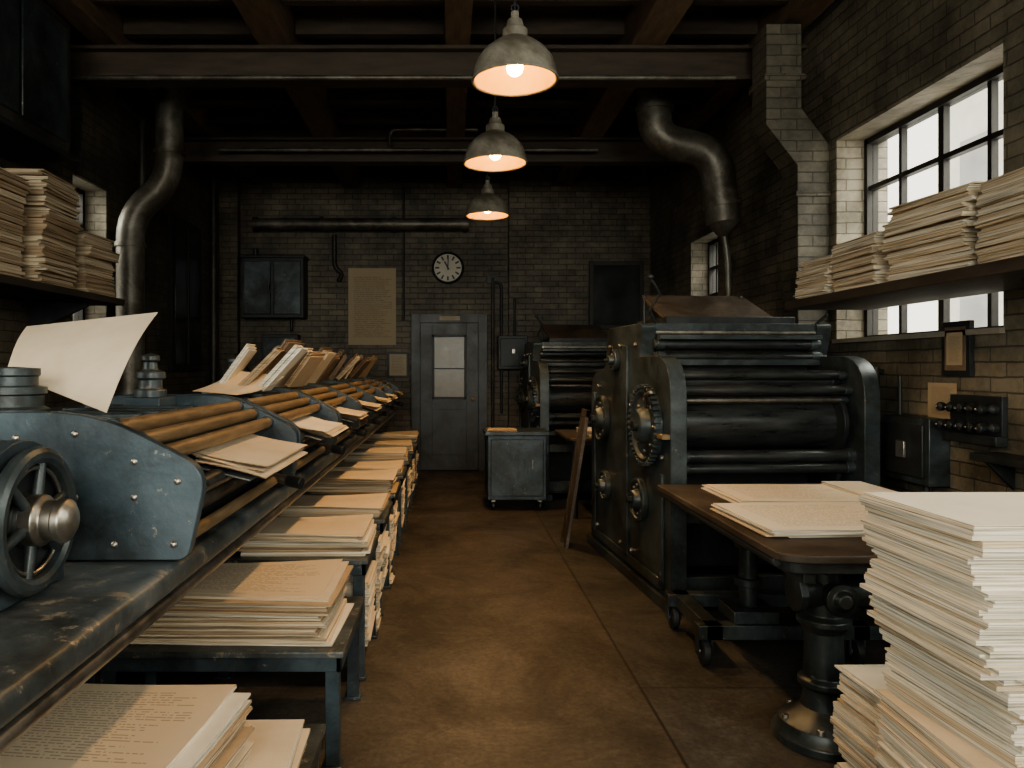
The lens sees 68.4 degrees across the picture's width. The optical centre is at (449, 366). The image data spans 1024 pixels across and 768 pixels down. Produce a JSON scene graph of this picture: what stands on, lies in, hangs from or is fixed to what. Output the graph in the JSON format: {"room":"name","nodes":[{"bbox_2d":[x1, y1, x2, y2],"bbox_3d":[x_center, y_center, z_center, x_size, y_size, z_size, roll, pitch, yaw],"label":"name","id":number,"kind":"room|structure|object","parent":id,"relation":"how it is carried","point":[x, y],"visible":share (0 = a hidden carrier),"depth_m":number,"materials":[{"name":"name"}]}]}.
{"room":"print shop","nodes":[
{"label":"print shop","id":0,"kind":"room"},
{"bbox_2d":[0,38,218,407],"bbox_3d":[-3.390,-0.700,3.780,0.380,4.300,13.560,0,0,0],"label":"wall","id":1,"kind":"structure","parent":0,"point":[109,116],"depth_m":7.49,"materials":[{"name":"brick"}]},
{"bbox_2d":[0,0,75,161],"bbox_3d":[-2.960,-1.980,4.890,0.480,0.980,1.680,0,0,0],"label":"upper cabinet","id":2,"kind":"object","parent":1,"relation":"attached to","point":[34,39],"visible":1,"depth_m":4.96,"materials":[{"name":"black metal"}]},
{"bbox_2d":[0,274,124,325],"bbox_3d":[-2.900,-0.405,4.800,0.600,0.270,2.400,0,0,0],"label":"wall shelf","id":3,"kind":"object","parent":1,"relation":"attached to","point":[47,303],"visible":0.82,"depth_m":5.44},
{"bbox_2d":[0,167,30,278],"bbox_3d":[-2.894,-0.855,4.407,0.611,0.629,0.587,0,0,0],"label":"paper stack","id":4,"kind":"object","parent":3,"relation":"on","point":[13,187],"visible":0.98,"depth_m":4.52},
{"bbox_2d":[3,168,83,288],"bbox_3d":[-2.873,-0.904,5.042,0.587,0.729,0.616,0,0,0],"label":"paper stack","id":5,"kind":"object","parent":3,"relation":"on","point":[49,241],"visible":0.73,"depth_m":4.88,"materials":[{"name":"paper"}]},
{"bbox_2d":[72,231,119,297],"bbox_3d":[-2.878,-0.764,5.676,0.571,0.449,0.500,0,0,0],"label":"paper stack","id":6,"kind":"object","parent":3,"relation":"on","point":[94,253],"visible":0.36,"depth_m":5.58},
{"bbox_2d":[72,172,106,320],"bbox_3d":[-3.326,-0.975,6.675,0.308,1.350,0.650,0,0,0],"label":"window","id":7,"kind":"structure","parent":1,"relation":"in","point":[92,197],"depth_m":6.99,"materials":[{"name":"metal"}]},
{"bbox_2d":[134,119,147,353],"bbox_3d":[-3.130,-0.550,7.600,0.140,3.900,0.120,0,0,0],"label":"standpipe","id":8,"kind":"object","parent":1,"relation":"attached to","point":[141,123],"visible":0.18,"depth_m":7.57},
{"bbox_2d":[168,213,200,370],"bbox_3d":[-3.163,-0.850,9.000,0.075,1.800,1.000,0,0,0],"label":"door","id":9,"kind":"structure","parent":1,"relation":"in","point":[184,238],"depth_m":8.87,"materials":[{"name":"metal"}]},
{"bbox_2d":[207,177,217,385],"bbox_3d":[-3.130,-0.550,9.900,0.140,3.900,0.120,0,0,0],"label":"standpipe","id":10,"kind":"object","parent":1,"relation":"attached to","point":[213,232],"visible":0.57,"depth_m":9.86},
{"bbox_2d":[43,0,788,175],"bbox_3d":[-0.355,-2.770,3.900,5.690,0.160,13.280,0,0,0],"label":"ceiling","id":11,"kind":"structure","parent":0,"point":[243,113],"depth_m":7.71,"materials":[{"name":"wood"}]},
{"bbox_2d":[44,0,261,183],"bbox_3d":[-2.750,-2.710,3.780,0.200,0.280,13.560,0,0,0],"label":"ceiling beam","id":12,"kind":"structure","parent":11,"relation":"attached to","point":[100,25],"depth_m":5.96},
{"bbox_2d":[232,0,359,187],"bbox_3d":[-1.380,-2.685,3.780,0.240,0.330,13.560,0,0,0],"label":"ceiling beam","id":13,"kind":"structure","parent":11,"relation":"attached to","point":[270,22],"depth_m":6.81,"materials":[{"name":"wood"}]},
{"bbox_2d":[184,137,690,165],"bbox_3d":[-0.205,-2.384,8.300,5.990,0.268,0.180,0,0,0],"label":"girder","id":14,"kind":"object","parent":11,"relation":"attached to","point":[200,151],"visible":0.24,"depth_m":8.29,"materials":[{"name":"metal"}]},
{"bbox_2d":[218,127,597,151],"bbox_3d":[-0.450,-2.449,8.086,4.100,0.242,0.112,0,0,0],"label":"conduit","id":15,"kind":"object","parent":14,"relation":"attached to","point":[392,130],"depth_m":8.10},
{"bbox_2d":[70,45,806,87],"bbox_3d":[-0.205,-2.384,5.950,5.990,0.268,0.180,0,0,0],"label":"girder","id":16,"kind":"object","parent":11,"relation":"attached to","point":[736,60],"visible":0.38,"depth_m":5.94,"materials":[{"name":"metal"}]},
{"bbox_2d":[72,75,735,82],"bbox_3d":[-0.350,-2.230,5.815,5.100,0.040,0.110,0,0,0],"label":"conduit","id":17,"kind":"object","parent":16,"relation":"attached to","point":[102,78],"visible":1,"depth_m":5.76,"materials":[{"name":"metal"}]},
{"bbox_2d":[444,0,472,187],"bbox_3d":[0.060,-2.685,3.780,0.200,0.330,13.560,0,0,0],"label":"ceiling beam","id":18,"kind":"structure","parent":11,"relation":"attached to","point":[457,13],"depth_m":6.84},
{"bbox_2d":[465,94,509,220],"bbox_3d":[0.360,-2.148,7.200,0.430,1.403,0.430,0,0,0],"label":"pendant lamp","id":19,"kind":"object","parent":11,"relation":"hanging from","point":[486,206],"visible":1,"depth_m":7.10,"materials":[{"name":"metal"}]},
{"bbox_2d":[463,0,527,171],"bbox_3d":[0.300,-2.099,4.980,0.430,1.503,0.430,0,0,0],"label":"pendant lamp","id":20,"kind":"object","parent":11,"relation":"hanging from","point":[495,149],"visible":1,"depth_m":4.92,"materials":[{"name":"metal"}]},
{"bbox_2d":[471,0,558,96],"bbox_3d":[0.320,-2.128,3.700,0.430,1.443,0.430,0,0,0],"label":"pendant lamp","id":21,"kind":"object","parent":11,"relation":"hanging from","point":[515,64],"visible":1,"depth_m":3.66,"materials":[{"name":"metal"}]},
{"bbox_2d":[552,0,693,185],"bbox_3d":[1.550,-2.685,3.780,0.260,0.330,13.560,0,0,0],"label":"ceiling beam","id":22,"kind":"structure","parent":11,"relation":"attached to","point":[652,22],"depth_m":6.79,"materials":[{"name":"wood"}]},
{"bbox_2d":[635,88,741,295],"bbox_3d":[2.226,-1.073,6.750,1.108,2.915,0.336,0,0,0],"label":"ventilation duct","id":23,"kind":"object","parent":11,"relation":"attached to","point":[713,162],"visible":0.73,"depth_m":6.63,"materials":[{"name":"metal"}]},
{"bbox_2d":[630,0,833,181],"bbox_3d":[2.600,-2.710,3.780,0.200,0.280,13.560,0,0,0],"label":"ceiling beam","id":24,"kind":"structure","parent":11,"relation":"attached to","point":[706,102],"depth_m":7.10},
{"bbox_2d":[219,166,649,431],"bbox_3d":[-0.205,-0.700,10.635,6.750,4.300,0.450,0,0,0],"label":"wall","id":25,"kind":"structure","parent":0,"point":[540,255],"depth_m":10.56,"materials":[{"name":"brick"}]},
{"bbox_2d":[239,248,308,330],"bbox_3d":[-2.430,-1.075,10.385,0.900,1.150,0.350,0,0,0],"label":"upper cabinet","id":26,"kind":"object","parent":25,"relation":"attached to","point":[272,286],"visible":1,"depth_m":10.24,"materials":[{"name":"black metal"}]},
{"bbox_2d":[262,334,300,359],"bbox_3d":[-2.350,-0.175,10.435,0.500,0.550,0.250,0,0,0],"label":"meter box","id":27,"kind":"object","parent":25,"relation":"attached to","point":[270,342],"visible":0.31,"depth_m":10.34,"materials":[{"name":"black metal"}]},
{"bbox_2d":[332,235,343,281],"bbox_3d":[-1.569,-1.517,10.496,0.162,0.666,0.089,0,0,0],"label":"pipe stub","id":28,"kind":"object","parent":25,"relation":"attached to","point":[334,237],"visible":1,"depth_m":10.49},
{"bbox_2d":[252,216,468,231],"bbox_3d":[-1.230,-1.982,10.428,2.980,0.215,0.265,0,0,0],"label":"pipe","id":29,"kind":"object","parent":25,"relation":"attached to","point":[322,224],"visible":0.98,"depth_m":10.32,"materials":[{"name":"metal"}]},
{"bbox_2d":[348,268,395,344],"bbox_3d":[-1.095,-0.850,10.548,0.670,1.080,0.008,0,0,0],"label":"poster","id":30,"kind":"object","parent":25,"relation":"attached to","point":[371,291],"visible":1,"depth_m":10.55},
{"bbox_2d":[387,352,408,377],"bbox_3d":[-0.730,-0.030,10.543,0.300,0.360,0.033,0,0,0],"label":"framed notice","id":31,"kind":"object","parent":25,"relation":"attached to","point":[397,362],"visible":1,"depth_m":10.53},
{"bbox_2d":[432,252,463,283],"bbox_3d":[-0.030,-1.390,10.523,0.450,0.450,0.075,0,0,0],"label":"wall clock","id":32,"kind":"object","parent":25,"relation":"attached to","point":[447,267],"visible":1,"depth_m":10.51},
{"bbox_2d":[411,314,486,470],"bbox_3d":[-0.010,0.355,10.480,1.060,2.190,0.160,0,0,0],"label":"door","id":33,"kind":"structure","parent":25,"relation":"in","point":[449,351],"depth_m":10.49,"materials":[{"name":"paint"}]},
{"bbox_2d":[487,276,502,427],"bbox_3d":[0.629,-0.160,10.524,0.218,2.220,0.072,0,0,0],"label":"conduit","id":34,"kind":"object","parent":25,"relation":"attached to","point":[492,280],"visible":0.9,"depth_m":10.49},
{"bbox_2d":[497,298,526,368],"bbox_3d":[0.860,-0.460,10.330,0.400,0.980,0.220,0,0,0],"label":"switch box","id":35,"kind":"object","parent":25,"relation":"attached to","point":[510,349],"visible":0.91,"depth_m":10.24,"materials":[{"name":"metal"}]},
{"bbox_2d":[589,261,643,329],"bbox_3d":[2.310,-0.995,10.410,0.760,0.950,0.060,0,0,0],"label":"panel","id":36,"kind":"structure","parent":25,"relation":"in","point":[616,288],"depth_m":10.38,"materials":[{"name":"metal"}]},
{"bbox_2d":[124,470,890,767],"bbox_3d":[-0.205,1.525,3.780,6.750,0.150,14.160,0,0,0],"label":"floor","id":37,"kind":"structure","parent":0,"point":[499,643],"depth_m":3.58,"materials":[{"name":"concrete"}]},
{"bbox_2d":[114,88,185,395],"bbox_3d":[-2.760,-0.550,6.900,0.640,3.960,0.280,0,0,0],"label":"duct","id":38,"kind":"object","parent":37,"relation":"on","point":[134,218],"visible":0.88,"depth_m":6.79,"materials":[{"name":"metal"}]},
{"bbox_2d":[0,410,395,754],"bbox_3d":[-1.390,0.973,5.125,1.420,0.955,8.750,0,0,0],"label":"bench","id":39,"kind":"object","parent":37,"relation":"on","point":[53,640],"visible":0.29,"depth_m":1.59,"materials":[{"name":"paint"}]},
{"bbox_2d":[0,353,304,559],"bbox_3d":[-1.276,0.219,2.501,1.407,0.548,1.218,0,0,0],"label":"machine","id":40,"kind":"object","parent":39,"relation":"on","point":[141,493],"visible":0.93,"depth_m":1.90,"materials":[{"name":"blue paint"}]},
{"bbox_2d":[0,367,50,411],"bbox_3d":[-1.290,0.071,2.220,0.190,0.145,0.190,0,0,0],"label":"weight","id":41,"kind":"object","parent":40,"relation":"on","point":[20,389],"visible":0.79,"depth_m":2.17,"materials":[{"name":"grey metal"}]},
{"bbox_2d":[0,440,79,610],"bbox_3d":[-0.949,0.324,1.590,0.312,0.338,0.340,0,0,0],"label":"handwheel","id":42,"kind":"object","parent":40,"relation":"attached to","point":[40,514],"visible":1,"depth_m":1.56,"materials":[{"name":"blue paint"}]},
{"bbox_2d":[8,312,157,412],"bbox_3d":[-1.305,-0.027,2.525,0.692,0.330,0.356,0,0,18],"label":"loose sheet","id":43,"kind":"object","parent":40,"relation":"on","point":[82,361],"visible":0.95,"depth_m":2.48,"materials":[{"name":"beige paper"}]},
{"bbox_2d":[190,434,307,478],"bbox_3d":[-0.677,0.299,2.603,0.248,0.074,0.704,0,0,0],"label":"sheets","id":44,"kind":"object","parent":40,"relation":"on","point":[252,454],"visible":0.98,"depth_m":2.48,"materials":[{"name":"beige paper"}]},
{"bbox_2d":[51,357,344,475],"bbox_3d":[-1.276,0.219,3.701,1.407,0.548,1.118,0,0,0],"label":"machine","id":45,"kind":"object","parent":39,"relation":"on","point":[288,405],"visible":0.23,"depth_m":3.80,"materials":[{"name":"blue paint"}]},
{"bbox_2d":[193,371,283,394],"bbox_3d":[-1.031,0.074,3.673,0.261,0.112,0.378,0,0,22],"label":"loose sheet","id":46,"kind":"object","parent":45,"relation":"on","point":[231,387],"visible":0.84,"depth_m":3.65,"materials":[{"name":"beige paper"}]},
{"bbox_2d":[209,344,307,396],"bbox_3d":[-0.962,0.015,3.867,0.476,0.261,0.406,0,0,0],"label":"bundles","id":47,"kind":"object","parent":45,"relation":"on","point":[296,352],"visible":0.77,"depth_m":3.69,"materials":[{"name":"white paper"}]},
{"bbox_2d":[291,415,348,437],"bbox_3d":[-0.676,0.299,3.811,0.250,0.074,0.565,0,0,0],"label":"sheets","id":48,"kind":"object","parent":45,"relation":"on","point":[327,429],"visible":0.94,"depth_m":3.73,"materials":[{"name":"white paper"}]},
{"bbox_2d":[191,381,380,428],"bbox_3d":[-1.276,0.219,5.851,1.407,0.548,1.018,0,0,0],"label":"machine","id":49,"kind":"object","parent":39,"relation":"on","point":[347,389],"visible":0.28,"depth_m":6.18,"materials":[{"name":"blue paint"}]},
{"bbox_2d":[309,347,339,385],"bbox_3d":[-1.032,-0.005,5.805,0.364,0.300,0.730,0,0,0],"label":"bundles","id":50,"kind":"object","parent":49,"relation":"on","point":[331,360],"visible":0.48,"depth_m":5.73,"materials":[{"name":"beige paper"}]},
{"bbox_2d":[277,383,366,444],"bbox_3d":[-1.276,0.219,4.801,1.407,0.548,1.018,0,0,0],"label":"machine","id":51,"kind":"object","parent":39,"relation":"on","point":[328,396],"visible":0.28,"depth_m":5.10,"materials":[{"name":"blue paint"}]},
{"bbox_2d":[266,339,325,389],"bbox_3d":[-0.983,-0.009,4.756,0.435,0.308,0.728,0,0,0],"label":"bundles","id":52,"kind":"object","parent":51,"relation":"on","point":[303,371],"visible":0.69,"depth_m":4.49,"materials":[{"name":"beige paper"}]},
{"bbox_2d":[333,406,367,420],"bbox_3d":[-0.680,0.299,4.895,0.249,0.074,0.486,0,0,0],"label":"sheets","id":53,"kind":"object","parent":51,"relation":"on","point":[351,414],"visible":0.73,"depth_m":4.80,"materials":[{"name":"beige paper"}]},
{"bbox_2d":[324,374,389,417],"bbox_3d":[-1.276,0.219,6.876,1.407,0.548,0.968,0,0,0],"label":"machine","id":54,"kind":"object","parent":39,"relation":"on","point":[368,388],"visible":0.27,"depth_m":7.20,"materials":[{"name":"blue paint"}]},
{"bbox_2d":[325,349,359,382],"bbox_3d":[-1.016,-0.009,6.835,0.368,0.307,0.670,0,0,0],"label":"bundles","id":55,"kind":"object","parent":54,"relation":"on","point":[340,353],"visible":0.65,"depth_m":6.84,"materials":[{"name":"beige paper"}]},
{"bbox_2d":[333,363,397,410],"bbox_3d":[-1.276,0.219,7.876,1.407,0.548,0.968,0,0,0],"label":"machine","id":56,"kind":"object","parent":39,"relation":"on","point":[385,389],"visible":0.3,"depth_m":8.21,"materials":[{"name":"blue paint"}]},
{"bbox_2d":[335,352,370,380],"bbox_3d":[-1.016,-0.006,7.898,0.368,0.301,0.796,0,0,0],"label":"bundles","id":57,"kind":"object","parent":56,"relation":"on","point":[358,368],"visible":0.8,"depth_m":7.80,"materials":[{"name":"beige paper"}]},
{"bbox_2d":[333,375,402,409],"bbox_3d":[-1.276,0.219,8.876,1.407,0.548,0.968,0,0,0],"label":"machine","id":58,"kind":"object","parent":39,"relation":"on","point":[395,402],"visible":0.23,"depth_m":9.22,"materials":[{"name":"blue paint"}]},
{"bbox_2d":[358,354,377,378],"bbox_3d":[-1.031,0.000,8.842,0.354,0.289,0.716,0,0,0],"label":"bundles","id":59,"kind":"object","parent":58,"relation":"on","point":[374,358],"visible":0.52,"depth_m":8.63,"materials":[{"name":"beige paper"}]},
{"bbox_2d":[85,596,364,767],"bbox_3d":[-0.865,1.235,3.010,0.970,0.430,0.660,0,0,0],"label":"stand","id":60,"kind":"object","parent":37,"relation":"on","point":[151,659],"visible":0.46,"depth_m":2.70,"materials":[{"name":"paint"}]},
{"bbox_2d":[130,559,353,645],"bbox_3d":[-0.858,0.926,2.997,0.894,0.187,0.588,0,0,0],"label":"paper stack","id":61,"kind":"object","parent":60,"relation":"on","point":[286,603],"visible":0.73,"depth_m":2.76,"materials":[{"name":"paper"}]},
{"bbox_2d":[214,531,379,679],"bbox_3d":[-0.740,1.170,3.770,0.720,0.560,0.620,0,0,0],"label":"stand","id":62,"kind":"object","parent":37,"relation":"on","point":[361,564],"visible":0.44,"depth_m":3.48,"materials":[{"name":"paint"}]},
{"bbox_2d":[238,514,376,555],"bbox_3d":[-0.708,0.838,3.773,0.661,0.104,0.523,0,0,0],"label":"paper stack","id":63,"kind":"object","parent":62,"relation":"on","point":[347,535],"visible":0.89,"depth_m":3.55,"materials":[{"name":"paper"}]},
{"bbox_2d":[344,560,377,646],"bbox_3d":[-0.636,1.175,3.774,0.516,0.311,0.457,0,0,0],"label":"paper stack","id":64,"kind":"object","parent":62,"relation":"on","point":[370,577],"visible":0.09,"depth_m":3.64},
{"bbox_2d":[299,724,325,767],"bbox_3d":[-0.850,1.300,2.020,0.900,0.300,0.800,0,0,0],"label":"stand","id":65,"kind":"object","parent":37,"relation":"on","point":[310,758],"visible":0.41,"depth_m":2.30,"materials":[{"name":"paint"}]},
{"bbox_2d":[0,683,254,767],"bbox_3d":[-0.906,0.976,1.867,0.709,0.195,0.493,0,0,7],"label":"paper stack","id":66,"kind":"object","parent":65,"relation":"on","point":[97,725],"visible":0.91,"depth_m":1.86,"materials":[{"name":"paper"}]},
{"bbox_2d":[245,719,309,767],"bbox_3d":[-0.800,1.113,2.025,0.773,0.074,0.560,0,0,0],"label":"paper stack","id":67,"kind":"object","parent":65,"relation":"on","point":[282,743],"visible":0.3,"depth_m":2.16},
{"bbox_2d":[277,501,392,615],"bbox_3d":[-0.740,1.170,4.670,0.720,0.560,0.620,0,0,0],"label":"stand","id":68,"kind":"object","parent":37,"relation":"on","point":[382,520],"visible":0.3,"depth_m":4.54,"materials":[{"name":"paint"}]},
{"bbox_2d":[279,493,389,516],"bbox_3d":[-0.704,0.856,4.675,0.624,0.068,0.515,0,0,0],"label":"paper stack","id":69,"kind":"object","parent":68,"relation":"on","point":[305,505],"visible":0.91,"depth_m":4.49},
{"bbox_2d":[382,524,390,589],"bbox_3d":[-0.636,1.165,4.661,0.544,0.330,0.468,0,0,0],"label":"paper stack","id":70,"kind":"object","parent":68,"relation":"on","point":[386,541],"visible":0.11,"depth_m":4.58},
{"bbox_2d":[302,481,400,574],"bbox_3d":[-0.740,1.170,5.530,0.720,0.560,0.620,0,0,0],"label":"stand","id":71,"kind":"object","parent":37,"relation":"on","point":[393,497],"visible":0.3,"depth_m":5.28,"materials":[{"name":"paint"}]},
{"bbox_2d":[306,469,398,493],"bbox_3d":[-0.703,0.834,5.523,0.642,0.113,0.558,0,0,0],"label":"paper stack","id":72,"kind":"object","parent":71,"relation":"on","point":[371,481],"visible":0.85,"depth_m":5.31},
{"bbox_2d":[393,501,399,550],"bbox_3d":[-0.639,1.174,5.540,0.514,0.313,0.474,0,0,0],"label":"paper stack","id":73,"kind":"object","parent":71,"relation":"on","point":[396,514],"visible":0.09,"depth_m":5.45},
{"bbox_2d":[342,455,412,521],"bbox_3d":[-0.740,1.170,7.310,0.720,0.560,0.620,0,0,0],"label":"stand","id":74,"kind":"object","parent":37,"relation":"on","point":[406,463],"visible":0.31,"depth_m":7.06,"materials":[{"name":"paint"}]},
{"bbox_2d":[343,446,407,460],"bbox_3d":[-0.727,0.846,7.301,0.650,0.089,0.531,0,0,0],"label":"paper stack","id":75,"kind":"object","parent":74,"relation":"on","point":[391,453],"visible":0.87,"depth_m":7.08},
{"bbox_2d":[376,534,383,631],"bbox_3d":[-0.599,1.200,4.165,0.454,0.500,0.206,0,0,0],"label":"paper stack","id":76,"kind":"object","parent":37,"relation":"on","point":[379,550],"visible":0.1,"depth_m":4.11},
{"bbox_2d":[389,514,394,583],"bbox_3d":[-0.602,1.230,5.065,0.450,0.440,0.198,0,0,0],"label":"paper stack","id":77,"kind":"object","parent":37,"relation":"on","point":[391,517],"visible":0.12,"depth_m":5.00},
{"bbox_2d":[396,466,407,544],"bbox_3d":[-0.740,1.170,6.410,0.720,0.560,0.620,0,0,0],"label":"stand","id":78,"kind":"object","parent":37,"relation":"on","point":[400,477],"visible":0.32,"depth_m":6.12,"materials":[{"name":"paint"}]},
{"bbox_2d":[330,460,403,473],"bbox_3d":[-0.714,0.859,6.421,0.631,0.063,0.522,0,0,0],"label":"paper stack","id":79,"kind":"object","parent":78,"relation":"on","point":[394,464],"visible":0.75,"depth_m":6.31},
{"bbox_2d":[408,446,415,504],"bbox_3d":[-0.740,1.170,8.160,0.720,0.560,0.620,0,0,0],"label":"stand","id":80,"kind":"object","parent":37,"relation":"on","point":[414,447],"visible":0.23,"depth_m":7.88,"materials":[{"name":"paint"}]},
{"bbox_2d":[356,439,412,450],"bbox_3d":[-0.718,0.852,8.181,0.650,0.076,0.540,0,0,0],"label":"paper stack","id":81,"kind":"object","parent":80,"relation":"on","point":[393,443],"visible":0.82,"depth_m":7.98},
{"bbox_2d":[412,439,418,491],"bbox_3d":[-0.740,1.170,9.010,0.720,0.560,0.620,0,0,0],"label":"stand","id":82,"kind":"object","parent":37,"relation":"on","point":[416,444],"visible":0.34,"depth_m":8.72,"materials":[{"name":"paint"}]},
{"bbox_2d":[365,430,418,442],"bbox_3d":[-0.699,0.836,9.009,0.641,0.108,0.518,0,0,0],"label":"paper stack","id":83,"kind":"object","parent":82,"relation":"on","point":[399,435],"visible":0.83,"depth_m":8.78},
{"bbox_2d":[483,428,549,509],"bbox_3d":[0.675,1.042,7.782,0.650,0.815,0.535,0,0,0],"label":"base cabinet","id":84,"kind":"object","parent":37,"relation":"on","point":[515,458],"visible":1,"depth_m":7.54,"materials":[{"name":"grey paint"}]},
{"bbox_2d":[515,314,607,500],"bbox_3d":[1.589,0.425,9.047,1.572,2.050,1.862,0,0,0],"label":"press","id":85,"kind":"object","parent":37,"relation":"on","point":[558,371],"visible":0.55,"depth_m":8.64,"materials":[{"name":"black metal"}]},
{"bbox_2d":[555,429,591,518],"bbox_3d":[1.610,1.060,7.550,0.980,0.780,1.000,0,0,0],"label":"table","id":86,"kind":"object","parent":37,"relation":"on","point":[569,436],"visible":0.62,"depth_m":7.19,"materials":[{"name":"brown wood"}]},
{"bbox_2d":[561,408,589,547],"bbox_3d":[1.021,0.899,6.125,0.202,1.110,0.250,0,0,0],"label":"board","id":87,"kind":"object","parent":37,"relation":"on","point":[584,417],"visible":1,"depth_m":6.04,"materials":[{"name":"brown wood"}]},
{"bbox_2d":[587,274,879,612],"bbox_3d":[1.894,0.425,5.345,1.560,2.050,1.810,0,0,-5],"label":"press","id":88,"kind":"object","parent":37,"relation":"on","point":[711,389],"visible":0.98,"depth_m":4.74,"materials":[{"name":"black metal"}]},
{"bbox_2d":[664,542,882,664],"bbox_3d":[1.650,1.099,3.910,0.900,0.699,0.630,0,0,0],"label":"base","id":89,"kind":"object","parent":37,"relation":"on","point":[750,611],"visible":0.77,"depth_m":3.69,"materials":[{"name":"black metal"}]},
{"bbox_2d":[771,574,873,762],"bbox_3d":[1.463,1.100,2.926,0.380,0.700,0.390,0,0,-39],"label":"pedestal","id":90,"kind":"object","parent":37,"relation":"on","point":[824,608],"visible":0.64,"depth_m":2.86,"materials":[{"name":"black metal"}]},
{"bbox_2d":[658,485,898,583],"bbox_3d":[1.800,0.750,3.470,1.240,0.160,1.620,0,0,0],"label":"tabletop","id":91,"kind":"object","parent":90,"relation":"on","point":[801,559],"visible":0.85,"depth_m":2.85,"materials":[{"name":"brown wood"}]},
{"bbox_2d":[701,484,860,502],"bbox_3d":[1.732,0.660,3.903,0.695,0.020,0.553,0,0,0],"label":"paper stack","id":92,"kind":"object","parent":91,"relation":"on","point":[733,493],"visible":0.91,"depth_m":3.86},
{"bbox_2d":[710,502,867,537],"bbox_3d":[1.608,0.653,3.229,0.779,0.035,0.597,0,0,-3],"label":"paper stack","id":93,"kind":"object","parent":91,"relation":"on","point":[788,519],"visible":0.75,"depth_m":3.19,"materials":[{"name":"paper"}]},
{"bbox_2d":[821,481,895,496],"bbox_3d":[2.169,0.653,3.899,0.234,0.034,0.574,0,0,2],"label":"paper stack","id":94,"kind":"object","parent":91,"relation":"on","point":[857,488],"visible":0.54,"depth_m":3.96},
{"bbox_2d":[830,664,891,767],"bbox_3d":[1.558,1.225,2.326,0.556,0.450,0.465,0,0,0],"label":"pile","id":95,"kind":"object","parent":37,"relation":"on","point":[855,716],"visible":0.14,"depth_m":2.41,"materials":[{"name":"paper"}]},
{"bbox_2d":[859,492,1023,767],"bbox_3d":[1.497,0.901,1.866,0.705,1.099,0.523,0,0,-3],"label":"pile","id":96,"kind":"object","parent":37,"relation":"on","point":[946,582],"visible":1,"depth_m":1.81,"materials":[{"name":"paper"}]},
{"bbox_2d":[650,0,1023,491],"bbox_3d":[2.980,-0.700,3.780,0.380,4.300,13.560,0,0,0],"label":"wall","id":97,"kind":"structure","parent":0,"point":[861,58],"depth_m":4.98,"materials":[{"name":"brick"}]},
{"bbox_2d":[691,231,717,295],"bbox_3d":[2.916,-0.810,8.250,0.308,1.280,0.900,0,0,0],"label":"window","id":98,"kind":"structure","parent":97,"relation":"in","point":[704,250],"depth_m":8.69,"materials":[{"name":"metal"}]},
{"bbox_2d":[749,24,830,323],"bbox_3d":[2.542,-1.385,5.630,0.485,2.270,0.300,0,0,0],"label":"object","id":99,"kind":"object","parent":97,"relation":"attached to","point":[781,127],"visible":0.88,"depth_m":5.50,"materials":[{"name":"brick"}]},
{"bbox_2d":[785,255,1023,309],"bbox_3d":[2.512,-0.287,3.600,0.565,0.295,2.800,0,0,0],"label":"wall shelf","id":100,"kind":"object","parent":97,"relation":"attached to","point":[1007,274],"visible":1,"depth_m":3.77,"materials":[{"name":"wood"}]},
{"bbox_2d":[793,255,836,298],"bbox_3d":[2.498,-0.557,4.722,0.494,0.245,0.453,0,0,0],"label":"paper stack","id":101,"kind":"object","parent":100,"relation":"on","point":[814,279],"visible":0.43,"depth_m":4.68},
{"bbox_2d":[829,231,891,291],"bbox_3d":[2.503,-0.577,4.228,0.516,0.285,0.538,0,0,0],"label":"paper stack","id":102,"kind":"object","parent":100,"relation":"on","point":[857,262],"visible":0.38,"depth_m":4.15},
{"bbox_2d":[878,181,982,281],"bbox_3d":[2.509,-0.627,3.613,0.551,0.384,0.629,0,0,-3],"label":"paper stack","id":103,"kind":"object","parent":100,"relation":"on","point":[933,233],"visible":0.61,"depth_m":3.53,"materials":[{"name":"paper"}]},
{"bbox_2d":[973,167,1023,263],"bbox_3d":[2.515,-0.617,2.998,0.562,0.364,0.582,0,0,0],"label":"paper stack","id":104,"kind":"object","parent":100,"relation":"on","point":[1001,221],"visible":0.97,"depth_m":3.10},
{"bbox_2d":[884,375,949,491],"bbox_3d":[2.712,0.750,4.400,0.155,1.400,0.440,0,0,0],"label":"junction box","id":105,"kind":"object","parent":97,"relation":"attached to","point":[917,451],"visible":0.83,"depth_m":4.29,"materials":[{"name":"black metal"}]},
{"bbox_2d":[832,39,1004,343],"bbox_3d":[2.916,-0.910,4.600,0.308,1.480,1.660,0,0,0],"label":"window","id":106,"kind":"structure","parent":97,"relation":"in","point":[855,187],"depth_m":4.83,"materials":[{"name":"metal"}]},
{"bbox_2d":[928,382,956,418],"bbox_3d":[2.784,0.190,4.245,0.001,0.200,0.250,0,0,0],"label":"notice","id":107,"kind":"object","parent":97,"relation":"attached to","point":[937,392],"visible":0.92,"depth_m":4.27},
{"bbox_2d":[942,320,973,375],"bbox_3d":[2.775,-0.100,4.105,0.030,0.300,0.230,0,0,0],"label":"framed notice","id":108,"kind":"object","parent":97,"relation":"attached to","point":[957,347],"visible":1,"depth_m":4.08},
{"bbox_2d":[934,394,1007,446],"bbox_3d":[2.720,0.275,3.945,0.140,0.250,0.390,0,0,0],"label":"bank","id":109,"kind":"object","parent":97,"relation":"attached to","point":[975,419],"visible":1,"depth_m":3.87,"materials":[{"name":"metal"}]},
{"bbox_2d":[969,452,1023,489],"bbox_3d":[2.710,0.519,3.500,0.160,0.178,0.600,0,0,0],"label":"wall ledge","id":110,"kind":"object","parent":97,"relation":"attached to","point":[1002,464],"visible":1,"depth_m":3.70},
{"label":"outside","id":111,"kind":"structure","parent":0,"visible":0},
{"bbox_2d":[950,80,1002,327],"bbox_3d":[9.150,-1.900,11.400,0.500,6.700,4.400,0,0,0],"label":"window pane","id":112,"kind":"structure","parent":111,"point":[968,117],"depth_m":12.92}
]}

